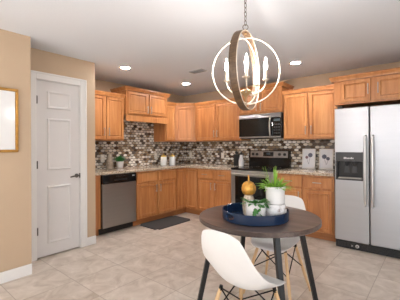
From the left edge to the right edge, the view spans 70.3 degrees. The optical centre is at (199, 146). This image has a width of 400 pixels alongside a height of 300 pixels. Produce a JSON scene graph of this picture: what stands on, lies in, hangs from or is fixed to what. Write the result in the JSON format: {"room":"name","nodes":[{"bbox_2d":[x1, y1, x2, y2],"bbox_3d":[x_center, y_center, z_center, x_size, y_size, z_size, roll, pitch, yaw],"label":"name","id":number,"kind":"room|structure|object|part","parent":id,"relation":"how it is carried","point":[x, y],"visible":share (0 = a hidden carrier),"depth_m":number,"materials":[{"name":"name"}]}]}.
{"room":"kitchen","nodes":[
{"label":"kitchen","id":0,"kind":"room"},
{"bbox_2d":[0,29,31,272],"bbox_3d":[-3.474,0.097,1.738,1.276,2.386,4.000,0,0,40],"label":"wall","id":1,"kind":"structure","parent":0,"point":[15,48],"depth_m":2.77,"materials":[{"name":"beige paint"}]},
{"bbox_2d":[0,87,18,152],"bbox_3d":[-1.928,-0.248,2.570,0.025,0.610,0.500,0,0,40],"label":"framed picture","id":2,"kind":"object","parent":1,"relation":"attached to","point":[9,125],"visible":1,"depth_m":2.70,"materials":[{"name":"gold metal"}]},
{"bbox_2d":[0,264,31,283],"bbox_3d":[-2.970,1.235,1.327,0.015,0.105,3.990,0,0,40],"label":"baseboard","id":3,"kind":"structure","parent":1,"relation":"attached to","point":[9,275],"depth_m":2.74,"materials":[{"name":"white paint"}]},
{"bbox_2d":[31,48,95,237],"bbox_3d":[-2.032,0.090,3.720,0.940,2.386,0.890,0,0,40],"label":"wall","id":4,"kind":"structure","parent":0,"point":[41,61],"depth_m":3.68,"materials":[{"name":"beige paint"}]},
{"bbox_2d":[36,80,79,257],"bbox_3d":[-1.677,0.253,3.402,0.092,2.024,0.528,0,0,40],"label":"door","id":5,"kind":"structure","parent":4,"relation":"in","point":[57,104],"depth_m":3.40,"materials":[{"name":"white paint"}]},
{"bbox_2d":[31,70,86,261],"bbox_3d":[-1.713,0.216,3.428,0.124,2.131,0.674,0,0,40],"label":"trim","id":6,"kind":"structure","parent":4,"relation":"attached to","point":[35,75],"depth_m":3.52,"materials":[{"name":"white paint"}]},
{"bbox_2d":[87,235,95,245],"bbox_3d":[-1.415,1.228,3.706,0.015,0.105,0.124,0,0,40],"label":"baseboard","id":7,"kind":"structure","parent":4,"relation":"attached to","point":[91,240],"depth_m":3.70,"materials":[{"name":"white paint"}]},
{"bbox_2d":[95,79,183,102],"bbox_3d":[-1.228,0.086,5.317,0.120,2.386,2.592,0,0,40],"label":"wall","id":8,"kind":"structure","parent":0,"point":[101,85],"depth_m":4.93,"materials":[{"name":"beige paint"}]},
{"bbox_2d":[95,90,124,140],"bbox_3d":[-1.600,-0.469,4.479,0.386,0.756,0.753,0,0,40],"label":"upper cabinet","id":9,"kind":"object","parent":8,"relation":"attached to","point":[109,106],"visible":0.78,"depth_m":4.45,"materials":[{"name":"brown wood"}]},
{"bbox_3d":[-1.574,-0.446,4.277,0.020,0.666,0.328,0,0,40],"label":"door","id":10,"kind":"part","parent":9,"relation":"part of","materials":[{"name":"brown wood"}]},
{"bbox_3d":[-1.605,-0.818,4.482,0.378,0.058,0.753,0,0,40],"label":"crown","id":11,"kind":"part","parent":9,"relation":"part of","materials":[{"name":"brown wood"}]},
{"bbox_3d":[-1.355,-0.447,4.539,0.020,0.666,0.311,0,0,40],"label":"door","id":12,"kind":"part","parent":9,"relation":"part of","materials":[{"name":"brown wood"}]},
{"bbox_2d":[95,117,183,168],"bbox_3d":[-1.182,-0.059,5.273,0.008,0.925,2.581,0,0,40],"label":"backsplash","id":13,"kind":"structure","parent":8,"relation":"attached to","point":[138,147],"depth_m":5.30,"materials":[{"name":"tile"}]},
{"bbox_2d":[110,86,170,123],"bbox_3d":[-1.040,-0.701,5.102,0.446,0.558,1.015,0,0,40],"label":"upper cabinet","id":14,"kind":"object","parent":8,"relation":"attached to","point":[140,105],"visible":0.98,"depth_m":4.90,"materials":[{"name":"brown wood"}]},
{"bbox_3d":[-1.048,-0.730,4.813,0.020,0.363,0.418,0,0,40],"label":"door","id":15,"kind":"part","parent":14,"relation":"part of","materials":[{"name":"brown wood"}]},
{"bbox_3d":[-1.044,-0.951,5.105,0.438,0.058,1.015,0,0,40],"label":"crown","id":16,"kind":"part","parent":14,"relation":"part of","materials":[{"name":"brown wood"}]},
{"bbox_3d":[-0.757,-0.732,5.160,0.020,0.363,0.419,0,0,40],"label":"door","id":17,"kind":"part","parent":14,"relation":"part of","materials":[{"name":"brown wood"}]},
{"bbox_2d":[154,101,175,141],"bbox_3d":[-0.685,-0.473,5.577,0.378,0.756,0.258,0,0,40],"label":"upper cabinet","id":18,"kind":"object","parent":8,"relation":"attached to","point":[162,132],"visible":0.7,"depth_m":5.47,"materials":[{"name":"brown wood"}]},
{"bbox_3d":[-0.568,-0.451,5.478,0.020,0.666,0.234,0,0,40],"label":"door","id":19,"kind":"part","parent":18,"relation":"part of","materials":[{"name":"brown wood"}]},
{"bbox_3d":[-0.687,-0.822,5.577,0.378,0.058,0.258,0,0,40],"label":"crown","id":20,"kind":"part","parent":18,"relation":"part of","materials":[{"name":"brown wood"}]},
{"bbox_2d":[0,0,399,95],"bbox_3d":[-0.499,-1.160,1.511,6.137,0.100,7.722,0,0,40],"label":"ceiling","id":21,"kind":"structure","parent":0,"point":[161,41],"depth_m":2.82,"materials":[{"name":"white paint"}]},
{"bbox_2d":[119,66,130,68],"bbox_3d":[-1.052,-1.102,3.982,0.164,0.009,0.164,0,0,40],"label":"recessed light","id":22,"kind":"object","parent":21,"relation":"in","point":[120,67],"visible":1,"depth_m":3.96,"materials":[{"name":"white paint"}]},
{"bbox_2d":[189,69,206,73],"bbox_3d":[-0.029,-1.107,4.185,0.246,0.010,0.131,0,0,40],"label":"ceiling vent","id":23,"kind":"object","parent":21,"relation":"in","point":[198,70],"visible":1,"depth_m":4.18,"materials":[{"name":"metal"}]},
{"bbox_2d":[212,0,280,109],"bbox_3d":[0.312,-0.682,1.951,0.484,0.863,0.314,0,0,-33],"label":"chandelier","id":24,"kind":"object","parent":21,"relation":"hanging from","point":[237,94],"visible":1,"depth_m":1.92,"materials":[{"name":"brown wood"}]},
{"bbox_3d":[0.336,-0.516,1.938,0.006,0.530,0.530,0,0,27],"label":"edge trim","id":25,"kind":"part","parent":24,"relation":"part of","materials":[{"name":"beige metal"}]},
{"bbox_3d":[0.388,-0.395,1.915,0.120,0.082,0.010,0,0,25],"label":"arm","id":26,"kind":"part","parent":24,"relation":"part of","materials":[{"name":"beige metal"}]},
{"bbox_2d":[289,61,301,64],"bbox_3d":[1.272,-1.113,3.782,0.164,0.009,0.164,0,0,40],"label":"recessed light","id":27,"kind":"object","parent":21,"relation":"in","point":[292,62],"visible":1,"depth_m":3.76,"materials":[{"name":"white paint"}]},
{"bbox_2d":[0,212,399,299],"bbox_3d":[-0.487,1.326,1.511,6.137,0.100,7.722,0,0,40],"label":"floor","id":28,"kind":"structure","parent":0,"point":[137,262],"depth_m":2.87,"materials":[{"name":"beige tile"}]},
{"bbox_2d":[95,175,100,235],"bbox_3d":[-1.707,0.846,4.164,0.598,0.872,0.196,0,0,40],"label":"base cabinet","id":29,"kind":"object","parent":28,"relation":"on","point":[97,178],"visible":0.19,"depth_m":4.02,"materials":[{"name":"brown wood"}]},
{"bbox_2d":[98,172,135,234],"bbox_3d":[-1.426,0.843,4.451,0.624,0.866,0.594,0,0,40],"label":"dishwasher","id":30,"kind":"object","parent":28,"relation":"on","point":[118,191],"visible":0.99,"depth_m":4.23,"materials":[{"name":"silver metal"}]},
{"bbox_3d":[-1.284,1.228,4.334,0.050,0.096,0.590,0,0,40],"label":"kick plate","id":31,"kind":"part","parent":30,"relation":"part of","materials":[{"name":"black plastic"}]},
{"bbox_3d":[-1.210,0.476,4.269,0.048,0.130,0.586,0,0,40],"label":"control panel","id":32,"kind":"part","parent":30,"relation":"part of","materials":[{"name":"black plastic"}]},
{"bbox_2d":[133,169,175,225],"bbox_3d":[-0.943,0.842,5.030,0.656,0.872,0.902,0,0,40],"label":"base cabinet","id":33,"kind":"object","parent":28,"relation":"on","point":[156,189],"visible":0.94,"depth_m":4.80,"materials":[{"name":"brown wood"}]},
{"bbox_3d":[-0.869,0.501,4.678,0.020,0.143,0.415,0,0,40],"label":"drawer","id":34,"kind":"part","parent":33,"relation":"part of","materials":[{"name":"brown wood"}]},
{"bbox_3d":[-0.867,0.879,4.678,0.020,0.547,0.415,0,0,40],"label":"door","id":35,"kind":"part","parent":33,"relation":"part of","materials":[{"name":"brown wood"}]},
{"bbox_3d":[-0.584,0.500,5.017,0.020,0.143,0.415,0,0,40],"label":"drawer","id":36,"kind":"part","parent":33,"relation":"part of","materials":[{"name":"brown wood"}]},
{"bbox_3d":[-0.582,0.878,5.017,0.020,0.547,0.415,0,0,40],"label":"door","id":37,"kind":"part","parent":33,"relation":"part of","materials":[{"name":"brown wood"}]},
{"bbox_2d":[140,216,189,229],"bbox_3d":[-0.570,1.269,4.766,0.465,0.014,0.795,0,0,40],"label":"kitchen mat","id":38,"kind":"object","parent":28,"relation":"on","point":[169,221],"visible":1,"depth_m":4.72,"materials":[{"name":"grey fabric"}]},
{"bbox_2d":[173,168,199,215],"bbox_3d":[-0.281,0.839,5.635,0.893,0.872,0.870,0,0,40],"label":"base cabinet","id":39,"kind":"object","parent":28,"relation":"on","point":[186,178],"visible":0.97,"depth_m":5.30,"materials":[{"name":"brown wood"}]},
{"bbox_3d":[-0.352,0.788,5.293,0.020,0.723,0.240,0,0,40],"label":"door","id":40,"kind":"part","parent":39,"relation":"part of","materials":[{"name":"brown wood"}]},
{"bbox_3d":[-0.161,0.788,5.301,0.263,0.723,0.020,0,0,40],"label":"door","id":41,"kind":"part","parent":39,"relation":"part of","materials":[{"name":"brown wood"}]},
{"bbox_2d":[198,168,230,212],"bbox_3d":[0.424,0.835,5.183,0.764,0.872,0.656,0,0,40],"label":"base cabinet","id":42,"kind":"object","parent":28,"relation":"on","point":[214,186],"visible":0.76,"depth_m":4.97,"materials":[{"name":"brown wood"}]},
{"bbox_2d":[95,163,241,175],"bbox_3d":[-0.539,0.382,4.737,1.659,0.040,2.579,0,0,40],"label":"countertop","id":43,"kind":"structure","parent":42,"relation":"on","point":[104,171],"depth_m":4.92,"materials":[{"name":"beige stone"}]},
{"bbox_2d":[106,154,113,168],"bbox_3d":[-1.482,0.243,4.659,0.127,0.245,0.127,0,0,40],"label":"vase","id":44,"kind":"object","parent":43,"relation":"on","point":[109,161],"visible":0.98,"depth_m":4.62,"materials":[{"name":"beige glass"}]},
{"bbox_2d":[114,155,125,167],"bbox_3d":[-1.338,0.255,4.766,0.243,0.220,0.240,0,0,40],"label":"potted plant","id":45,"kind":"object","parent":43,"relation":"on","point":[119,160],"visible":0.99,"depth_m":4.73,"materials":[{"name":"green plant"}]},
{"bbox_3d":[-1.345,0.308,4.776,0.124,0.115,0.124,0,0,40],"label":"pot","id":46,"kind":"part","parent":45,"relation":"part of","materials":[{"name":"white ceramic"}]},
{"bbox_2d":[160,154,166,164],"bbox_3d":[-0.701,0.251,5.475,0.122,0.223,0.122,0,0,40],"label":"canister","id":47,"kind":"object","parent":43,"relation":"on","point":[163,159],"visible":0.94,"depth_m":5.43,"materials":[{"name":"white ceramic"}]},
{"bbox_2d":[169,154,174,164],"bbox_3d":[-0.542,0.250,5.564,0.122,0.223,0.122,0,0,40],"label":"canister","id":48,"kind":"object","parent":43,"relation":"on","point":[172,157],"visible":0.97,"depth_m":5.51,"materials":[{"name":"white ceramic"}]},
{"bbox_2d":[234,151,239,165],"bbox_3d":[0.678,0.217,5.226,0.076,0.278,0.100,0,0,40],"label":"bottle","id":49,"kind":"object","parent":43,"relation":"on","point":[236,155],"visible":0.96,"depth_m":5.19,"materials":[{"name":"black glass"}]},
{"bbox_2d":[239,152,243,165],"bbox_3d":[0.745,0.223,5.125,0.096,0.264,0.096,0,0,40],"label":"bottle","id":50,"kind":"object","parent":43,"relation":"on","point":[241,160],"visible":0.91,"depth_m":5.09,"materials":[{"name":"white ceramic"}]},
{"bbox_3d":[0.095,0.496,5.086,0.352,0.143,0.020,0,0,40],"label":"drawer","id":51,"kind":"part","parent":42,"relation":"part of","materials":[{"name":"brown wood"}]},
{"bbox_3d":[0.097,0.874,5.086,0.352,0.547,0.020,0,0,40],"label":"door","id":52,"kind":"part","parent":42,"relation":"part of","materials":[{"name":"brown wood"}]},
{"bbox_3d":[0.384,0.495,4.844,0.350,0.143,0.020,0,0,40],"label":"drawer","id":53,"kind":"part","parent":42,"relation":"part of","materials":[{"name":"brown wood"}]},
{"bbox_3d":[0.386,0.873,4.844,0.350,0.547,0.020,0,0,40],"label":"door","id":54,"kind":"part","parent":42,"relation":"part of","materials":[{"name":"brown wood"}]},
{"bbox_2d":[201,229,285,299],"bbox_3d":[0.271,0.868,1.707,0.474,0.814,0.448,0,0,-45],"label":"shell chair","id":55,"kind":"object","parent":28,"relation":"on","point":[224,252],"visible":1,"depth_m":1.56,"materials":[{"name":"white plastic"}]},
{"bbox_3d":[0.061,1.070,1.735,0.154,0.412,0.026,0,0,-2],"label":"leg","id":56,"kind":"part","parent":55,"relation":"part of","materials":[{"name":"brown wood"}]},
{"bbox_3d":[0.280,1.069,1.951,0.026,0.412,0.154,0,0,3],"label":"leg","id":57,"kind":"part","parent":55,"relation":"part of","materials":[{"name":"brown wood"}]},
{"bbox_3d":[0.517,1.068,1.711,0.154,0.412,0.026,0,0,-2],"label":"leg","id":58,"kind":"part","parent":55,"relation":"part of","materials":[{"name":"brown wood"}]},
{"bbox_2d":[197,205,321,299],"bbox_3d":[0.453,0.902,2.207,0.912,0.738,0.912,0,0,40],"label":"dining table","id":59,"kind":"object","parent":28,"relation":"on","point":[301,223],"visible":0.66,"depth_m":1.94,"materials":[{"name":"brown wood"}]},
{"bbox_3d":[0.047,0.925,2.145,0.184,0.696,0.038,0,0,-9],"label":"leg","id":60,"kind":"part","parent":59,"relation":"part of","materials":[{"name":"black paint"}]},
{"bbox_3d":[0.391,0.923,2.612,0.038,0.696,0.184,0,0,-9],"label":"leg","id":61,"kind":"part","parent":59,"relation":"part of","materials":[{"name":"black paint"}]},
{"bbox_2d":[222,202,288,226],"bbox_3d":[0.410,0.496,2.116,0.488,0.073,0.488,0,0,40],"label":"serving tray","id":62,"kind":"object","parent":59,"relation":"on","point":[233,212],"visible":0.7,"depth_m":1.92,"materials":[{"name":"blue paint"}]},
{"bbox_2d":[241,175,255,214],"bbox_3d":[0.373,0.369,2.174,0.109,0.305,0.112,0,0,40],"label":"lidded jar","id":63,"kind":"object","parent":62,"relation":"on","point":[248,188],"visible":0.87,"depth_m":2.14,"materials":[{"name":"metal"}]},
{"bbox_3d":[0.372,0.318,2.174,0.109,0.103,0.112,0,0,40],"label":"lid","id":64,"kind":"part","parent":63,"relation":"part of","materials":[{"name":"gold metal"}]},
{"bbox_2d":[241,198,268,215],"bbox_3d":[0.390,0.438,1.996,0.194,0.167,0.233,0,0,-20],"label":"potted plant","id":65,"kind":"object","parent":62,"relation":"on","point":[253,207],"visible":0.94,"depth_m":1.94,"materials":[{"name":"green plant"}]},
{"bbox_3d":[0.393,0.455,1.999,0.142,0.134,0.142,0,0,40],"label":"pot","id":66,"kind":"part","parent":65,"relation":"part of","materials":[{"name":"white ceramic"}]},
{"bbox_2d":[255,168,293,215],"bbox_3d":[0.535,0.332,2.050,0.273,0.379,0.254,0,0,40],"label":"potted plant","id":67,"kind":"object","parent":62,"relation":"on","point":[275,192],"visible":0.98,"depth_m":1.99,"materials":[{"name":"green plant"}]},
{"bbox_3d":[0.542,0.347,2.049,0.148,0.124,0.148,0,0,40],"label":"pot","id":68,"kind":"part","parent":67,"relation":"part of","materials":[{"name":"white ceramic"}]},
{"bbox_2d":[266,203,286,215],"bbox_3d":[0.543,0.466,2.049,0.158,0.111,0.158,0,0,40],"label":"bowl","id":69,"kind":"object","parent":62,"relation":"on","point":[274,208],"depth_m":1.99,"materials":[{"name":"ceramic"}]},
{"bbox_3d":[0.514,0.923,1.801,0.038,0.696,0.184,0,0,-9],"label":"leg","id":70,"kind":"part","parent":59,"relation":"part of","materials":[{"name":"black paint"}]},
{"bbox_3d":[0.859,0.921,2.268,0.184,0.696,0.038,0,0,-9],"label":"leg","id":71,"kind":"part","parent":59,"relation":"part of","materials":[{"name":"black paint"}]},
{"bbox_2d":[231,150,290,202],"bbox_3d":[0.989,0.669,4.665,0.758,1.200,0.723,0,0,40],"label":"range","id":72,"kind":"object","parent":28,"relation":"on","point":[272,160],"visible":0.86,"depth_m":4.63,"materials":[{"name":"black metal"}]},
{"bbox_3d":[0.776,0.438,4.412,0.638,0.025,0.064,0,0,40],"label":"handle","id":73,"kind":"part","parent":72,"relation":"part of","materials":[{"name":"silver metal"}]},
{"bbox_3d":[0.810,0.719,4.452,0.750,0.670,0.040,0,0,40],"label":"oven door","id":74,"kind":"part","parent":72,"relation":"part of","materials":[{"name":"black glass"}]},
{"bbox_2d":[231,166,287,171],"bbox_3d":[0.984,0.358,4.660,0.758,0.025,0.590,0,0,40],"label":"cooktop","id":75,"kind":"object","parent":72,"relation":"in","point":[244,168],"depth_m":4.55,"materials":[{"name":"black glass"}]},
{"bbox_3d":[1.178,0.135,4.894,0.698,0.110,0.018,0,0,40],"label":"control panel","id":76,"kind":"part","parent":72,"relation":"part of","materials":[{"name":"silver metal"}]},
{"bbox_2d":[243,195,310,299],"bbox_3d":[0.684,0.866,2.493,0.448,0.814,0.474,0,0,41],"label":"shell chair","id":77,"kind":"object","parent":28,"relation":"on","point":[290,201],"visible":0.49,"depth_m":2.46,"materials":[{"name":"white plastic"}]},
{"bbox_3d":[0.442,1.068,2.468,0.154,0.412,0.026,0,0,-7],"label":"leg","id":78,"kind":"part","parent":77,"relation":"part of","materials":[{"name":"brown wood"}]},
{"bbox_3d":[0.642,1.067,2.702,0.026,0.412,0.154,0,0,-2],"label":"leg","id":79,"kind":"part","parent":77,"relation":"part of","materials":[{"name":"brown wood"}]},
{"bbox_3d":[0.698,1.067,2.248,0.026,0.412,0.154,0,0,-2],"label":"leg","id":80,"kind":"part","parent":77,"relation":"part of","materials":[{"name":"brown wood"}]},
{"bbox_3d":[0.898,1.066,2.482,0.154,0.412,0.026,0,0,-7],"label":"leg","id":81,"kind":"part","parent":77,"relation":"part of","materials":[{"name":"brown wood"}]},
{"bbox_2d":[277,173,335,241],"bbox_3d":[1.620,0.830,4.181,0.812,0.872,0.656,0,0,40],"label":"base cabinet","id":82,"kind":"object","parent":28,"relation":"on","point":[317,193],"visible":0.6,"depth_m":3.83,"materials":[{"name":"brown wood"}]},
{"bbox_3d":[1.281,0.491,4.092,0.364,0.143,0.020,0,0,40],"label":"drawer","id":83,"kind":"part","parent":82,"relation":"part of","materials":[{"name":"brown wood"}]},
{"bbox_3d":[1.283,0.869,4.092,0.364,0.547,0.020,0,0,40],"label":"door","id":84,"kind":"part","parent":82,"relation":"part of","materials":[{"name":"brown wood"}]},
{"bbox_2d":[275,168,334,176],"bbox_3d":[1.625,0.371,4.187,0.812,0.040,0.641,0,0,40],"label":"countertop","id":85,"kind":"structure","parent":82,"relation":"on","point":[317,172],"depth_m":4.01,"materials":[{"name":"beige stone"}]},
{"bbox_2d":[302,149,315,168],"bbox_3d":[1.713,0.193,4.471,0.205,0.315,0.049,0,0,40],"label":"framed print","id":86,"kind":"object","parent":85,"relation":"on","point":[308,155],"visible":0.99,"depth_m":4.47,"materials":[{"name":"paper"}]},
{"bbox_2d":[319,149,333,169],"bbox_3d":[1.913,0.192,4.304,0.205,0.315,0.049,0,0,40],"label":"framed print","id":87,"kind":"object","parent":85,"relation":"on","point":[326,156],"visible":1,"depth_m":4.30,"materials":[{"name":"paper"}]},
{"bbox_3d":[1.587,0.489,3.835,0.372,0.143,0.020,0,0,40],"label":"drawer","id":88,"kind":"part","parent":82,"relation":"part of","materials":[{"name":"brown wood"}]},
{"bbox_3d":[1.589,0.867,3.835,0.372,0.547,0.020,0,0,40],"label":"door","id":89,"kind":"part","parent":82,"relation":"part of","materials":[{"name":"brown wood"}]},
{"bbox_2d":[334,104,399,258],"bbox_3d":[2.258,0.377,3.552,0.910,1.764,0.762,0,0,40],"label":"refrigerator","id":90,"kind":"object","parent":28,"relation":"on","point":[367,139],"visible":1,"depth_m":3.36,"materials":[{"name":"grey metal"}]},
{"bbox_3d":[1.879,0.344,3.511,0.382,1.644,0.080,0,0,40],"label":"freezer door","id":91,"kind":"part","parent":90,"relation":"part of","materials":[{"name":"silver metal"}]},
{"bbox_3d":[1.953,0.289,3.356,0.029,0.858,0.071,0,0,40],"label":"handle","id":92,"kind":"part","parent":90,"relation":"part of","materials":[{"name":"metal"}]},
{"bbox_3d":[2.012,0.289,3.307,0.029,0.858,0.071,0,0,40],"label":"handle","id":93,"kind":"part","parent":90,"relation":"part of","materials":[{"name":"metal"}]},
{"bbox_3d":[2.231,0.343,3.217,0.520,1.644,0.080,0,0,40],"label":"fridge door","id":94,"kind":"part","parent":90,"relation":"part of","materials":[{"name":"silver metal"}]},
{"bbox_2d":[184,61,399,141],"bbox_3d":[1.949,0.071,4.424,6.137,2.386,0.120,0,0,40],"label":"wall","id":95,"kind":"structure","parent":0,"point":[321,79],"depth_m":4.54,"materials":[{"name":"beige paint"}]},
{"bbox_2d":[175,103,195,141],"bbox_3d":[-0.314,-0.475,5.837,0.613,0.756,0.613,0,0,40],"label":"upper cabinet","id":96,"kind":"object","parent":95,"relation":"attached to","point":[184,112],"visible":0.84,"depth_m":5.59,"materials":[{"name":"brown wood"}]},
{"bbox_3d":[-0.316,-0.824,5.837,0.613,0.058,0.613,0,0,40],"label":"crown","id":97,"kind":"part","parent":96,"relation":"part of","materials":[{"name":"brown wood"}]},
{"bbox_2d":[194,98,250,141],"bbox_3d":[0.399,-0.479,5.388,1.047,0.756,0.386,0,0,40],"label":"upper cabinet","id":98,"kind":"object","parent":95,"relation":"attached to","point":[215,120],"visible":0.91,"depth_m":5.24,"materials":[{"name":"brown wood"}]},
{"bbox_3d":[0.104,-0.454,5.440,0.496,0.666,0.020,0,0,40],"label":"door","id":99,"kind":"part","parent":98,"relation":"part of","materials":[{"name":"brown wood"}]},
{"bbox_3d":[0.400,-0.828,5.391,1.047,0.058,0.378,0,0,40],"label":"crown","id":100,"kind":"part","parent":98,"relation":"part of","materials":[{"name":"brown wood"}]},
{"bbox_3d":[0.500,-0.456,5.109,0.500,0.666,0.020,0,0,40],"label":"door","id":101,"kind":"part","parent":98,"relation":"part of","materials":[{"name":"brown wood"}]},
{"bbox_2d":[184,139,334,169],"bbox_3d":[0.899,0.132,5.220,3.246,0.525,0.008,0,0,40],"label":"backsplash","id":102,"kind":"structure","parent":95,"relation":"attached to","point":[202,152],"depth_m":5.26,"materials":[{"name":"tile"}]},
{"bbox_2d":[240,82,293,115],"bbox_3d":[1.080,-0.765,4.783,0.864,0.450,0.436,0,0,40],"label":"upper cabinet","id":103,"kind":"object","parent":95,"relation":"attached to","point":[273,103],"visible":0.66,"depth_m":4.54,"materials":[{"name":"brown wood"}]},
{"bbox_3d":[0.824,-0.741,4.770,0.352,0.360,0.020,0,0,40],"label":"door","id":104,"kind":"part","parent":103,"relation":"part of","materials":[{"name":"brown wood"}]},
{"bbox_2d":[239,112,283,138],"bbox_3d":[1.070,-0.335,4.770,0.758,0.400,0.456,0,0,40],"label":"microwave","id":105,"kind":"object","parent":103,"relation":"attached to","point":[267,125],"visible":0.98,"depth_m":4.61,"materials":[{"name":"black metal"}]},
{"bbox_3d":[0.919,-0.300,4.694,0.620,0.322,0.034,0,0,40],"label":"door","id":106,"kind":"part","parent":105,"relation":"part of","materials":[{"name":"black glass"}]},
{"bbox_3d":[0.908,-0.153,4.680,0.620,0.024,0.003,0,0,40],"label":"trim","id":107,"kind":"part","parent":105,"relation":"part of","materials":[{"name":"silver metal"}]},
{"bbox_3d":[1.106,-0.310,4.484,0.025,0.323,0.064,0,0,40],"label":"handle","id":108,"kind":"part","parent":105,"relation":"part of","materials":[{"name":"silver metal"}]},
{"bbox_3d":[1.210,-0.301,4.452,0.131,0.322,0.032,0,0,40],"label":"control panel","id":109,"kind":"part","parent":105,"relation":"part of","materials":[{"name":"black plastic"}]},
{"bbox_3d":[1.082,-0.961,4.786,0.864,0.058,0.428,0,0,40],"label":"crown","id":110,"kind":"part","parent":103,"relation":"part of","materials":[{"name":"brown wood"}]},
{"bbox_3d":[1.113,-0.742,4.528,0.350,0.360,0.020,0,0,40],"label":"door","id":111,"kind":"part","parent":103,"relation":"part of","materials":[{"name":"brown wood"}]},
{"bbox_2d":[282,84,336,139],"bbox_3d":[1.705,-0.485,4.294,0.812,0.756,0.386,0,0,40],"label":"upper cabinet","id":112,"kind":"object","parent":95,"relation":"attached to","point":[308,113],"visible":0.8,"depth_m":4.19,"materials":[{"name":"brown wood"}]},
{"bbox_3d":[1.453,-0.461,4.309,0.366,0.666,0.020,0,0,40],"label":"door","id":113,"kind":"part","parent":112,"relation":"part of","materials":[{"name":"brown wood"}]},
{"bbox_3d":[1.705,-0.834,4.297,0.812,0.058,0.378,0,0,40],"label":"crown","id":114,"kind":"part","parent":112,"relation":"part of","materials":[{"name":"brown wood"}]},
{"bbox_3d":[1.759,-0.462,4.053,0.380,0.666,0.020,0,0,40],"label":"door","id":115,"kind":"part","parent":112,"relation":"part of","materials":[{"name":"brown wood"}]},
{"bbox_2d":[329,67,399,107],"bbox_3d":[2.294,-0.718,3.616,1.060,0.361,0.666,0,0,40],"label":"upper cabinet","id":116,"kind":"object","parent":95,"relation":"attached to","point":[380,87],"visible":0.96,"depth_m":3.47,"materials":[{"name":"brown wood"}]},
{"bbox_3d":[1.934,-0.694,3.540,0.335,0.271,0.020,0,0,40],"label":"door","id":117,"kind":"part","parent":116,"relation":"part of","materials":[{"name":"brown wood"}]},
{"bbox_3d":[2.296,-0.870,3.619,1.060,0.058,0.658,0,0,40],"label":"crown","id":118,"kind":"part","parent":116,"relation":"part of","materials":[{"name":"brown wood"}]},
{"bbox_3d":[2.252,-0.695,3.274,0.386,0.271,0.020,0,0,40],"label":"door","id":119,"kind":"part","parent":116,"relation":"part of","materials":[{"name":"brown wood"}]}
]}

